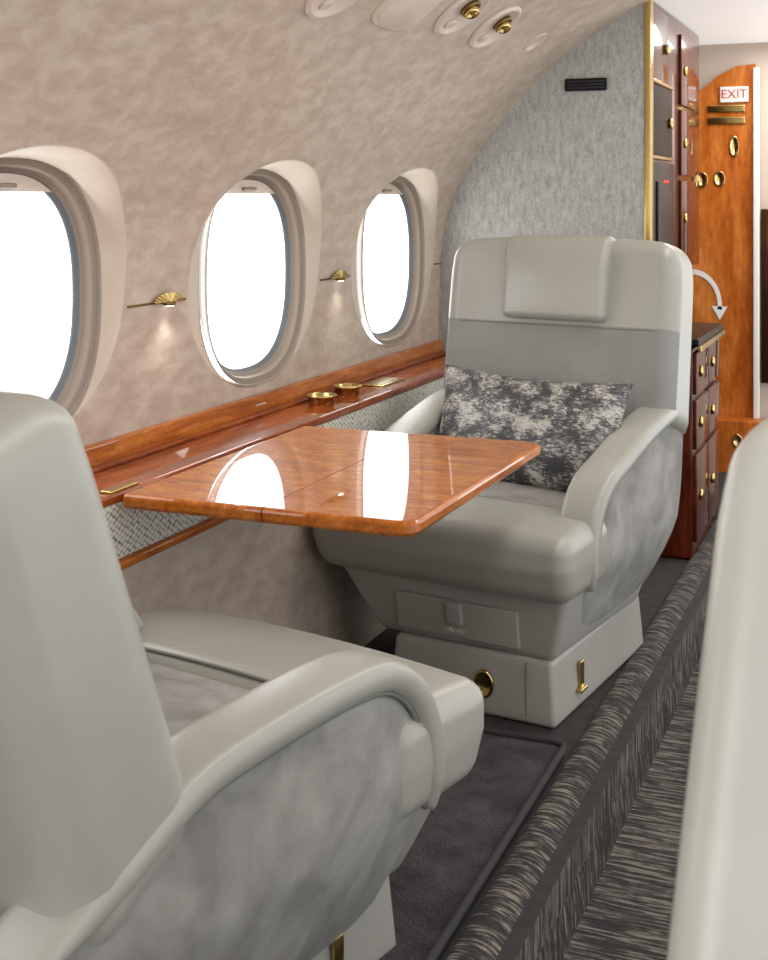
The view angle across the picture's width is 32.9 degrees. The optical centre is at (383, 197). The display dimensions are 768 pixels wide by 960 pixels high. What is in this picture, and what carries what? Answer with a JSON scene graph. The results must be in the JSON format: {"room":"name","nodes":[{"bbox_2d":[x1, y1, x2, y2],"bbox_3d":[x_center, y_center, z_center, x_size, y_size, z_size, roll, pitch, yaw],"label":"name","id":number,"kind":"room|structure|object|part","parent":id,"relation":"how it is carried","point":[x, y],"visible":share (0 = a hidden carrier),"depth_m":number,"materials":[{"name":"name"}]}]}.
{"room":"aircraft cabin","nodes":[
{"label":"aircraft cabin","id":0,"kind":"room"},
{"bbox_2d":[0,0,639,646],"bbox_3d":[-0.420,0.291,2.274,0.759,1.917,5.100,0,0,22],"label":"wall","id":1,"kind":"structure","parent":0,"point":[155,109],"depth_m":3.04,"materials":[{"name":"fabric"}]},
{"bbox_2d":[0,157,101,416],"bbox_3d":[-0.729,0.205,2.517,0.047,0.572,0.562,0,0,22],"label":"window","id":2,"kind":"structure","parent":1,"relation":"in","point":[16,174],"depth_m":2.73,"materials":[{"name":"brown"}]},
{"bbox_3d":[-0.736,-0.024,2.520,0.012,0.010,0.070,0,0,22],"label":"handle","id":3,"kind":"part","parent":2,"relation":"part of","materials":[{"name":"brown plastic"}]},
{"bbox_2d":[0,173,51,191],"bbox_3d":[-0.743,-0.030,2.523,0.006,0.036,0.476,0,0,22],"label":"shade","id":4,"kind":"object","parent":2,"relation":"attached to","point":[9,182],"depth_m":2.59,"materials":[{"name":"beige plastic"}]},
{"bbox_2d":[127,298,185,307],"bbox_3d":[-0.519,0.240,2.977,0.005,0.005,0.246,0,0,22],"label":"trim","id":5,"kind":"structure","parent":1,"relation":"attached to","point":[151,303],"depth_m":2.92,"materials":[{"name":"gold metal"}]},
{"bbox_2d":[155,292,182,306],"bbox_3d":[-0.495,0.234,3.005,0.022,0.032,0.126,0,0,22],"label":"light","id":6,"kind":"object","parent":1,"relation":"attached to","point":[169,299],"visible":1,"depth_m":3.00,"materials":[{"name":"gold metal"}]},
{"bbox_2d":[199,169,305,384],"bbox_3d":[-0.350,0.205,3.453,0.047,0.572,0.562,0,0,22],"label":"window","id":7,"kind":"structure","parent":1,"relation":"in","point":[260,181],"depth_m":3.62,"materials":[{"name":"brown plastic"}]},
{"bbox_3d":[-0.358,-0.024,3.457,0.012,0.010,0.070,0,0,22],"label":"handle","id":8,"kind":"part","parent":7,"relation":"part of","materials":[{"name":"brown plastic"}]},
{"bbox_2d":[227,180,274,193],"bbox_3d":[-0.364,-0.030,3.459,0.006,0.036,0.476,0,0,22],"label":"shade","id":9,"kind":"object","parent":7,"relation":"attached to","point":[244,186],"depth_m":3.49,"materials":[{"name":"beige plastic"}]},
{"bbox_2d":[84,340,445,569],"bbox_3d":[-0.670,0.623,2.372,0.185,0.207,5.095,0,0,22],"label":"ledge","id":10,"kind":"object","parent":1,"relation":"attached to","point":[371,395],"visible":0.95,"depth_m":3.16,"materials":[{"name":"wood"}]},
{"bbox_3d":[-0.517,0.568,2.550,0.024,0.006,0.100,0,0,22],"label":"hinge plate","id":11,"kind":"part","parent":10,"relation":"part of","materials":[{"name":"gold metal"}]},
{"bbox_3d":[-0.187,0.581,3.563,0.180,0.022,2.525,0,0,22],"label":"panel","id":12,"kind":"part","parent":10,"relation":"part of","materials":[{"name":"brown wood"}]},
{"bbox_2d":[123,426,540,536],"bbox_3d":[-0.064,0.599,2.769,0.610,0.058,0.825,0,0,22],"label":"folding table","id":13,"kind":"object","parent":10,"relation":"attached to","point":[395,484],"visible":1,"depth_m":2.62,"materials":[{"name":"brown wood"}]},
{"bbox_2d":[361,377,404,386],"bbox_3d":[-0.004,0.568,4.015,0.080,0.006,0.180,0,0,22],"label":"tray","id":14,"kind":"object","parent":10,"relation":"on","point":[370,381],"depth_m":3.99,"materials":[{"name":"gold metal"}]},
{"bbox_2d":[304,0,356,18],"bbox_3d":[-0.097,-0.463,2.887,0.148,0.120,0.209,0,0,29],"label":"light","id":15,"kind":"object","parent":1,"relation":"attached to","point":[315,9],"visible":1,"depth_m":2.91,"materials":[{"name":"beige plastic"}]},
{"bbox_2d":[320,0,333,9],"bbox_3d":[-0.127,-0.431,2.899,0.036,0.010,0.036,-41,-14,17],"label":"vent","id":16,"kind":"object","parent":15,"relation":"attached to","point":[324,4],"depth_m":2.89,"materials":[{"name":"beige plastic"}]},
{"bbox_2d":[332,270,348,280],"bbox_3d":[-0.130,0.234,3.909,0.022,0.032,0.126,0,0,22],"label":"light","id":17,"kind":"object","parent":1,"relation":"attached to","point":[339,275],"visible":1,"depth_m":3.90,"materials":[{"name":"gold metal"}]},
{"bbox_2d":[356,176,424,345],"bbox_3d":[0.018,0.205,4.362,0.047,0.572,0.562,0,0,22],"label":"window","id":18,"kind":"structure","parent":1,"relation":"in","point":[401,186],"depth_m":4.54,"materials":[{"name":"beige plastic"}]},
{"bbox_2d":[379,184,402,194],"bbox_3d":[0.004,-0.030,4.368,0.006,0.036,0.476,0,0,22],"label":"shade","id":19,"kind":"object","parent":18,"relation":"attached to","point":[397,189],"depth_m":4.43,"materials":[{"name":"beige plastic"}]},
{"bbox_2d":[371,0,441,30],"bbox_3d":[0.065,-0.480,3.232,0.136,0.110,0.270,0,0,22],"label":"panel","id":20,"kind":"object","parent":1,"relation":"attached to","point":[396,15],"visible":1,"depth_m":3.23,"materials":[{"name":"beige plastic"}]},
{"bbox_2d":[434,0,489,34],"bbox_3d":[0.212,-0.503,3.517,0.152,0.116,0.209,0,0,33],"label":"air vent","id":21,"kind":"object","parent":1,"relation":"attached to","point":[460,13],"visible":1,"depth_m":3.50,"materials":[{"name":"beige plastic"}]},
{"bbox_2d":[445,19,455,28],"bbox_3d":[0.181,-0.472,3.530,0.036,0.010,0.036,-39,-14,17],"label":"vent","id":22,"kind":"object","parent":21,"relation":"attached to","point":[449,23],"depth_m":3.52,"materials":[{"name":"beige plastic"}]},
{"bbox_2d":[460,0,480,18],"bbox_3d":[0.232,-0.511,3.509,0.058,0.057,0.062,0,0,22],"label":"air nozzle","id":23,"kind":"object","parent":21,"relation":"attached to","point":[470,9],"depth_m":3.49,"materials":[{"name":"gold metal"}]},
{"bbox_2d":[469,6,521,48],"bbox_3d":[0.325,-0.500,3.806,0.152,0.117,0.209,0,0,32],"label":"air vent","id":24,"kind":"object","parent":1,"relation":"attached to","point":[500,23],"visible":1,"depth_m":3.78,"materials":[{"name":"beige plastic"}]},
{"bbox_2d":[479,33,488,42],"bbox_3d":[0.294,-0.469,3.818,0.036,0.010,0.036,-40,-14,17],"label":"vent","id":25,"kind":"object","parent":24,"relation":"attached to","point":[483,37],"depth_m":3.81,"materials":[{"name":"beige plastic"}]},
{"bbox_2d":[493,15,511,33],"bbox_3d":[0.345,-0.508,3.798,0.058,0.057,0.062,0,0,22],"label":"air nozzle","id":26,"kind":"object","parent":24,"relation":"attached to","point":[501,25],"depth_m":3.78,"materials":[{"name":"gold metal"}]},
{"bbox_2d":[524,33,546,50],"bbox_3d":[0.489,-0.504,4.203,0.073,0.057,0.090,0,0,27],"label":"air vent","id":27,"kind":"object","parent":1,"relation":"in","point":[533,43],"visible":1,"depth_m":4.20,"materials":[{"name":"beige plastic"}]},
{"bbox_2d":[644,0,652,240],"bbox_3d":[0.917,0.285,4.501,0.024,1.950,0.048,0,0,22],"label":"trim","id":28,"kind":"structure","parent":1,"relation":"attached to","point":[648,6],"depth_m":4.48,"materials":[{"name":"gold metal"}]},
{"bbox_2d":[638,1,698,265],"bbox_3d":[1.021,-0.210,5.153,0.327,1.000,1.200,0,0,22],"label":"upper cabinet","id":29,"kind":"object","parent":1,"relation":"attached to","point":[675,45],"visible":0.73,"depth_m":5.10,"materials":[{"name":"brown wood"}]},
{"bbox_3d":[0.994,-0.550,4.711,0.012,0.260,0.340,0,0,22],"label":"cabinet door","id":30,"kind":"part","parent":29,"relation":"part of","materials":[{"name":"brown wood"}]},
{"bbox_3d":[1.017,-0.280,4.766,0.012,0.260,0.400,0,0,22],"label":"mirror panel","id":31,"kind":"part","parent":29,"relation":"part of","materials":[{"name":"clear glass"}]},
{"bbox_2d":[653,161,673,245],"bbox_3d":[1.017,0.060,4.766,0.024,0.380,0.440,0,0,22],"label":"oven","id":32,"kind":"object","parent":29,"relation":"in","point":[663,171],"depth_m":4.74,"materials":[{"name":"black metal"}]},
{"bbox_3d":[1.053,-0.550,4.817,0.015,0.040,0.052,0,0,22],"label":"knob","id":33,"kind":"part","parent":29,"relation":"part of","materials":[{"name":"gold metal"}]},
{"bbox_3d":[1.083,-0.280,4.891,0.015,0.040,0.052,0,0,22],"label":"knob","id":34,"kind":"part","parent":29,"relation":"part of","materials":[{"name":"gold metal"}]},
{"bbox_3d":[1.250,0.080,5.341,0.012,0.300,0.400,0,0,22],"label":"door","id":35,"kind":"part","parent":29,"relation":"part of","materials":[{"name":"brown wood"}]},
{"bbox_3d":[1.250,-0.220,5.341,0.012,0.260,0.400,0,0,22],"label":"door","id":36,"kind":"part","parent":29,"relation":"part of","materials":[{"name":"brown wood"}]},
{"bbox_3d":[1.250,-0.510,5.341,0.012,0.280,0.400,0,0,22],"label":"door","id":37,"kind":"part","parent":29,"relation":"part of","materials":[{"name":"brown wood"}]},
{"bbox_2d":[438,4,643,350],"bbox_3d":[0.556,0.288,4.648,0.755,1.924,0.035,0,0,22],"label":"wall","id":38,"kind":"structure","parent":0,"point":[560,161],"depth_m":4.59,"materials":[{"name":"grey fabric"}]},
{"bbox_2d":[565,78,606,90],"bbox_3d":[0.707,-0.398,4.560,0.150,0.044,0.015,0,0,22],"label":"air vent","id":39,"kind":"object","parent":38,"relation":"in","point":[581,84],"visible":1,"depth_m":4.55,"materials":[{"name":"black plastic"}]},
{"bbox_2d":[364,472,727,959],"bbox_3d":[0.726,1.325,2.754,2.520,0.150,6.850,0,0,22],"label":"floor","id":40,"kind":"structure","parent":0,"point":[627,915],"depth_m":2.79,"materials":[{"name":"carpet"}]},
{"bbox_2d":[379,727,566,959],"bbox_3d":[-0.266,1.232,2.141,0.686,0.033,1.956,0,0,22],"label":"floor mat","id":41,"kind":"object","parent":40,"relation":"on","point":[460,842],"visible":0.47,"depth_m":2.49,"materials":[{"name":"grey carpet"}]},
{"bbox_2d":[0,390,483,959],"bbox_3d":[-0.409,0.721,1.912,0.732,1.056,1.043,0,0,35],"label":"seat","id":42,"kind":"object","parent":41,"relation":"on","point":[177,782],"visible":1,"depth_m":1.55,"materials":[{"name":"grey leather"}]},
{"bbox_3d":[-0.618,0.525,1.613,0.724,0.641,0.218,0,20,35],"label":"backrest","id":43,"kind":"part","parent":42,"relation":"part of","materials":[{"name":"grey leather"}]},
{"bbox_2d":[149,662,248,736],"bbox_3d":[-0.381,0.838,1.953,0.512,0.135,0.420,0,0,35],"label":"seat cushion","id":44,"kind":"object","parent":42,"relation":"on","point":[187,692],"depth_m":2.07,"materials":[{"name":"grey fabric"}]},
{"bbox_3d":[-0.203,0.900,1.720,0.159,0.414,0.759,0,0,35],"label":"armrest","id":45,"kind":"part","parent":42,"relation":"part of","materials":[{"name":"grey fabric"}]},
{"bbox_2d":[139,606,483,818],"bbox_3d":[-0.191,0.853,2.224,0.720,0.180,0.282,0,0,35],"label":"cushion","id":46,"kind":"object","parent":42,"relation":"on","point":[434,739],"depth_m":2.10,"materials":[{"name":"grey leather"}]},
{"bbox_2d":[313,234,692,727],"bbox_3d":[0.349,0.679,3.522,0.732,1.140,0.940,0,0,32],"label":"seat","id":47,"kind":"object","parent":40,"relation":"on","point":[527,594],"visible":0.84,"depth_m":3.32,"materials":[{"name":"grey leather"}]},
{"bbox_3d":[0.143,0.854,3.720,0.159,0.505,0.698,0,0,32],"label":"armrest","id":48,"kind":"part","parent":47,"relation":"part of","materials":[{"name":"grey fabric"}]},
{"bbox_3d":[0.177,1.028,3.178,0.336,0.094,0.014,0,9,32],"label":"drawer","id":49,"kind":"part","parent":47,"relation":"part of","materials":[{"name":"grey leather"}]},
{"bbox_2d":[313,496,606,603],"bbox_3d":[0.177,0.853,3.242,0.720,0.180,0.282,0,0,32],"label":"cushion","id":50,"kind":"object","parent":47,"relation":"on","point":[520,552],"depth_m":3.09,"materials":[{"name":"grey leather"}]},
{"bbox_3d":[0.240,1.171,3.135,0.052,0.068,0.009,0,0,30],"label":"latch plate","id":51,"kind":"part","parent":47,"relation":"part of","materials":[{"name":"gold metal"}]},
{"bbox_2d":[479,481,565,508],"bbox_3d":[0.350,0.838,3.525,0.512,0.135,0.420,0,0,32],"label":"seat cushion","id":52,"kind":"object","parent":47,"relation":"on","point":[507,491],"depth_m":3.40,"materials":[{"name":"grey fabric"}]},
{"bbox_2d":[439,364,632,491],"bbox_3d":[0.390,0.642,3.566,0.586,0.322,0.180,0,0,33],"label":"pillow","id":53,"kind":"object","parent":47,"relation":"on","point":[569,421],"visible":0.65,"depth_m":3.49,"materials":[{"name":"grey fabric"}]},
{"bbox_3d":[0.536,0.464,3.828,0.724,0.690,0.218,0,-9,32],"label":"backrest","id":54,"kind":"part","parent":47,"relation":"part of","materials":[{"name":"grey leather"}]},
{"bbox_3d":[0.618,0.854,3.428,0.159,0.505,0.698,0,0,32],"label":"armrest","id":55,"kind":"part","parent":47,"relation":"part of","materials":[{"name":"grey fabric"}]},
{"bbox_2d":[660,322,724,558],"bbox_3d":[1.035,0.866,4.813,0.368,0.764,0.630,0,0,22],"label":"base cabinet","id":56,"kind":"object","parent":40,"relation":"on","point":[699,490],"visible":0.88,"depth_m":4.56,"materials":[{"name":"brown wood"}]},
{"bbox_3d":[1.123,0.785,4.616,0.016,0.170,0.276,0,0,22],"label":"drawer","id":57,"kind":"part","parent":56,"relation":"part of","materials":[{"name":"brown wood"}]},
{"bbox_3d":[1.123,0.608,4.616,0.016,0.145,0.276,0,0,22],"label":"drawer","id":58,"kind":"part","parent":56,"relation":"part of","materials":[{"name":"brown wood"}]},
{"bbox_3d":[1.123,1.040,4.616,0.016,0.300,0.276,0,0,22],"label":"door","id":59,"kind":"part","parent":56,"relation":"part of","materials":[{"name":"brown wood"}]},
{"bbox_2d":[691,322,722,346],"bbox_3d":[1.031,0.498,4.815,0.360,0.028,0.630,0,0,22],"label":"countertop","id":60,"kind":"structure","parent":56,"relation":"on","point":[702,332],"depth_m":4.75,"materials":[{"name":"black stone"}]},
{"bbox_3d":[1.232,0.785,4.885,0.016,0.170,0.276,0,0,22],"label":"drawer","id":61,"kind":"part","parent":56,"relation":"part of","materials":[{"name":"brown wood"}]},
{"bbox_3d":[1.232,1.040,4.885,0.016,0.300,0.276,0,0,22],"label":"door","id":62,"kind":"part","parent":56,"relation":"part of","materials":[{"name":"brown wood"}]},
{"bbox_3d":[1.232,0.608,4.885,0.016,0.145,0.276,0,0,22],"label":"drawer","id":63,"kind":"part","parent":56,"relation":"part of","materials":[{"name":"brown wood"}]},
{"bbox_2d":[667,418,767,959],"bbox_3d":[0.453,0.709,0.661,0.732,1.080,1.111,0,0,22],"label":"seat","id":64,"kind":"object","parent":40,"relation":"on","point":[720,910],"visible":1,"depth_m":1.04,"materials":[{"name":"grey leather"}]},
{"bbox_2d":[716,415,766,472],"bbox_3d":[1.650,1.205,5.945,0.280,0.390,0.120,0,0,22],"label":"cabinet","id":65,"kind":"object","parent":40,"relation":"on","point":[728,426],"visible":0.12,"depth_m":5.92,"materials":[{"name":"orange wood"}]},
{"bbox_2d":[732,434,742,446],"bbox_3d":[1.603,1.100,5.894,0.044,0.060,0.012,0,0,22],"label":"brass latch","id":66,"kind":"object","parent":65,"relation":"attached to","point":[737,438],"visible":0.81,"depth_m":5.89,"materials":[{"name":"gold metal"}]},
{"bbox_2d":[446,511,719,959],"bbox_3d":[0.440,1.316,2.816,0.112,0.166,6.750,0,0,22],"label":"trim","id":67,"kind":"structure","parent":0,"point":[492,922],"depth_m":2.77,"materials":[{"name":"carpet"}]},
{"bbox_2d":[634,0,648,4],"bbox_3d":[0.518,-0.684,1.894,1.266,0.192,5.100,0,0,22],"label":"ceiling","id":68,"kind":"structure","parent":0,"point":[640,2],"depth_m":4.45,"materials":[{"name":"leather"}]},
{"bbox_2d":[653,0,767,44],"bbox_3d":[1.725,-0.720,5.197,1.900,0.001,1.870,0,0,22],"label":"ceiling","id":69,"kind":"structure","parent":0,"point":[713,21],"depth_m":5.21,"materials":[{"name":"white paint"}]},
{"bbox_2d":[692,64,755,417],"bbox_3d":[1.463,0.390,6.096,0.540,2.020,0.001,0,0,22],"label":"door","id":70,"kind":"structure","parent":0,"point":[726,210],"depth_m":6.04,"materials":[{"name":"orange wood"}]},
{"bbox_2d":[699,172,707,187],"bbox_3d":[1.489,-0.085,6.080,0.052,0.072,0.012,0,0,22],"label":"brass latch","id":71,"kind":"object","parent":70,"relation":"attached to","point":[703,178],"visible":0.79,"depth_m":6.08,"materials":[{"name":"gold metal"}]},
{"bbox_2d":[692,269,726,319],"bbox_3d":[1.521,0.451,6.071,0.164,0.234,0.005,0,0,22],"label":"direction arrow","id":72,"kind":"object","parent":70,"relation":"attached to","point":[719,309],"visible":0.96,"depth_m":6.06,"materials":[{"name":"white plastic"}]},
{"bbox_2d":[714,171,724,185],"bbox_3d":[1.562,-0.090,6.051,0.052,0.072,0.012,0,0,22],"label":"brass latch","id":73,"kind":"object","parent":70,"relation":"attached to","point":[719,177],"visible":1,"depth_m":6.05,"materials":[{"name":"gold metal"}]},
{"bbox_2d":[708,104,744,112],"bbox_3d":[1.590,-0.415,6.036,0.170,0.036,0.015,0,0,22],"label":"air vent","id":74,"kind":"object","parent":70,"relation":"in","point":[738,107],"visible":1,"depth_m":6.03,"materials":[{"name":"gold metal"}]},
{"bbox_2d":[708,116,744,124],"bbox_3d":[1.590,-0.360,6.036,0.170,0.036,0.015,0,0,22],"label":"air vent","id":75,"kind":"object","parent":70,"relation":"in","point":[733,119],"visible":1,"depth_m":6.03,"materials":[{"name":"gold metal"}]},
{"bbox_2d":[729,135,738,156],"bbox_3d":[1.624,-0.240,6.026,0.044,0.100,0.012,0,0,22],"label":"brass latch","id":76,"kind":"object","parent":70,"relation":"attached to","point":[734,142],"visible":1,"depth_m":6.03,"materials":[{"name":"gold metal"}]},
{"bbox_2d":[720,86,748,102],"bbox_3d":[1.622,-0.480,6.022,0.128,0.072,0.015,0,0,22],"label":"exit sign","id":77,"kind":"object","parent":70,"relation":"attached to","point":[739,93],"visible":1,"depth_m":6.02,"materials":[{"name":"white plastic"}]},
{"bbox_2d":[753,67,759,417],"bbox_3d":[1.713,0.400,5.980,0.028,2.000,0.024,0,0,22],"label":"trim","id":78,"kind":"structure","parent":70,"relation":"attached to","point":[756,70],"depth_m":5.97,"materials":[{"name":"white plastic"}]},
{"bbox_2d":[760,209,767,382],"bbox_3d":[1.768,0.450,5.960,0.080,0.800,0.020,0,0,22],"label":"wall mirror","id":79,"kind":"object","parent":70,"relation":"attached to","point":[763,212],"visible":1,"depth_m":5.96,"materials":[{"name":"brown mirror"}]},
{"bbox_2d":[699,42,767,417],"bbox_3d":[1.966,0.340,5.925,1.800,2.120,0.001,0,0,22],"label":"wall","id":80,"kind":"structure","parent":0,"point":[714,59],"depth_m":6.02,"materials":[{"name":"beige paint"}]}
]}

